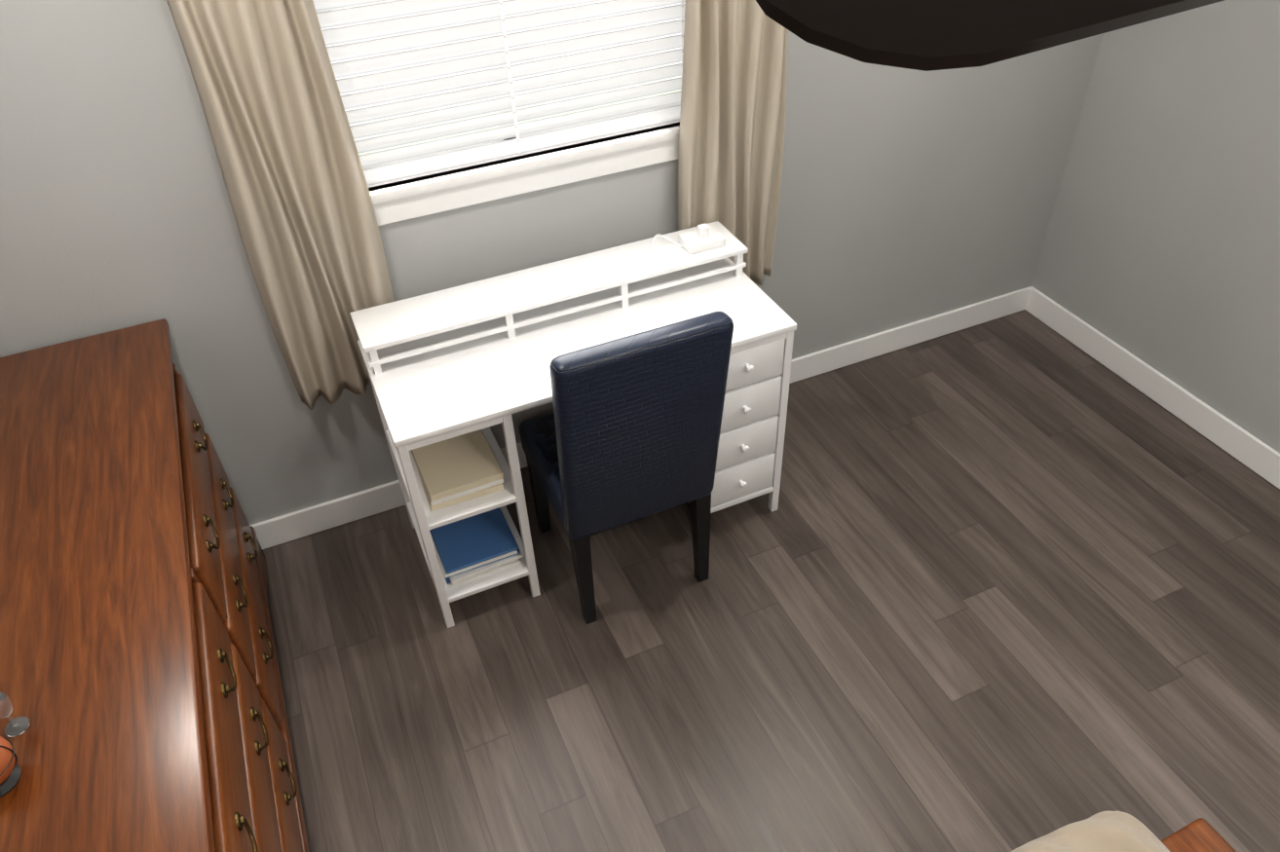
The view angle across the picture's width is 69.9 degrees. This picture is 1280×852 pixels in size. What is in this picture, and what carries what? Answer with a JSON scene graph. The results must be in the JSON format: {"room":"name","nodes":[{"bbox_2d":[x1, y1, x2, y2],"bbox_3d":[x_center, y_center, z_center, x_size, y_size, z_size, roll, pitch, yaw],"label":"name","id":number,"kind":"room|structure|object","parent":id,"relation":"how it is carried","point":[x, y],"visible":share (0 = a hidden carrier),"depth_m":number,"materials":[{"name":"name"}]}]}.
{"room":"bedroom","nodes":[
{"label":"bedroom","id":0,"kind":"room"},
{"bbox_2d":[0,0,1103,525],"bbox_3d":[-0.096,-0.940,2.681,3.730,2.440,0.120,-17,43,-17],"label":"wall","id":1,"kind":"structure","parent":0,"point":[906,195],"depth_m":2.78,"materials":[{"name":"paint"}]},
{"bbox_2d":[166,0,788,410],"bbox_3d":[-0.301,-0.853,2.483,1.762,1.470,0.092,-17,43,-17],"label":"curtains","id":2,"kind":"object","parent":1,"relation":"attached to","point":[283,144],"visible":0.83,"depth_m":2.48,"materials":[{"name":"beige fabric"}]},
{"bbox_2d":[322,0,680,225],"bbox_3d":[-0.370,-1.086,2.381,1.440,0.990,0.139,-17,43,-17],"label":"window","id":3,"kind":"structure","parent":1,"relation":"in","point":[401,201],"depth_m":2.62,"materials":[{"name":"white"}]},
{"bbox_2d":[313,0,685,188],"bbox_3d":[-0.368,-1.119,2.343,1.352,0.886,0.059,-17,43,-17],"label":"window blinds","id":4,"kind":"object","parent":3,"relation":"attached to","point":[390,10],"visible":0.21,"depth_m":2.48,"materials":[{"name":"white plastic"}]},
{"bbox_2d":[249,286,1032,550],"bbox_3d":[-0.031,-0.018,3.390,3.730,0.115,0.014,-17,43,-17],"label":"baseboard","id":5,"kind":"structure","parent":1,"relation":"attached to","point":[314,519],"depth_m":3.61,"materials":[{"name":"white wood"}]},
{"bbox_2d":[262,309,1279,851],"bbox_3d":[0.705,1.121,2.190,3.970,0.100,3.870,-17,43,-17],"label":"floor","id":6,"kind":"structure","parent":0,"point":[1006,583],"depth_m":2.67,"materials":[{"name":"laminate"}]},
{"bbox_2d":[0,318,309,851],"bbox_3d":[-1.141,0.626,2.066,0.530,0.930,1.670,-17,43,-17],"label":"dresser","id":7,"kind":"object","parent":6,"relation":"on","point":[140,685],"visible":1,"depth_m":1.78,"materials":[{"name":"brown wood"}]},
{"bbox_2d":[0,736,20,797],"bbox_3d":[-1.000,0.517,1.394,0.090,0.100,0.090,-17,43,-17],"label":"ball","id":8,"kind":"object","parent":7,"relation":"on","point":[10,771],"visible":1,"depth_m":1.40,"materials":[{"name":"orange rubber"}]},
{"bbox_2d":[0,692,30,737],"bbox_3d":[-1.020,0.464,1.474,0.036,0.078,0.036,-17,43,-17],"label":"wine glass","id":9,"kind":"object","parent":7,"relation":"on","point":[17,727],"visible":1,"depth_m":1.49,"materials":[{"name":"clear glass"}]},
{"bbox_2d":[349,221,796,628],"bbox_3d":[-0.156,-0.037,2.803,1.183,0.915,0.507,-17,43,-17],"label":"desk","id":10,"kind":"object","parent":6,"relation":"on","point":[455,373],"visible":0.79,"depth_m":2.63,"materials":[{"name":"white painted wood"}]},
{"bbox_2d":[519,311,733,624],"bbox_3d":[-0.066,0.044,2.627,0.463,1.015,0.521,-17,43,-17],"label":"chair","id":11,"kind":"object","parent":6,"relation":"on","point":[627,431],"visible":1,"depth_m":2.33,"materials":[{"name":"leather"}]},
{"bbox_2d":[1011,811,1236,851],"bbox_3d":[0.370,1.294,0.773,2.110,1.500,1.669,-18,43,-18],"label":"bed","id":12,"kind":"object","parent":6,"relation":"on","point":[1111,832],"visible":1,"depth_m":1.63,"materials":[{"name":"brown wood"}]},
{"bbox_2d":[1031,0,1279,453],"bbox_3d":[2.423,-0.394,1.920,0.120,2.440,3.870,-17,43,-17],"label":"wall","id":13,"kind":"structure","parent":0,"point":[1160,251],"depth_m":3.13,"materials":[{"name":"paint"}]},
{"bbox_2d":[1024,287,1279,489],"bbox_3d":[2.399,0.507,2.656,0.014,0.115,3.570,-17,43,-17],"label":"baseboard","id":14,"kind":"structure","parent":13,"relation":"attached to","point":[1214,427],"depth_m":3.42,"materials":[{"name":"white wood"}]},
{"bbox_3d":[0.623,-0.808,0.538,3.970,0.100,3.870,-17,43,-17],"label":"ceiling","id":15,"kind":"structure","parent":0,"visible":0},
{"bbox_2d":[755,0,1224,71],"bbox_3d":[0.555,-0.436,0.494,1.117,0.403,1.157,-17,43,-17],"label":"fan","id":16,"kind":"object","parent":15,"relation":"hanging from","point":[926,35],"visible":1,"depth_m":0.39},
{"label":"outside","id":17,"kind":"structure","parent":0,"visible":0},
{"bbox_2d":[325,0,681,154],"bbox_3d":[-0.412,-1.182,2.419,2.160,1.690,0.010,-17,43,-17],"label":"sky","id":18,"kind":"structure","parent":17,"point":[512,79],"depth_m":2.60,"materials":[{"name":"white"}]}
]}

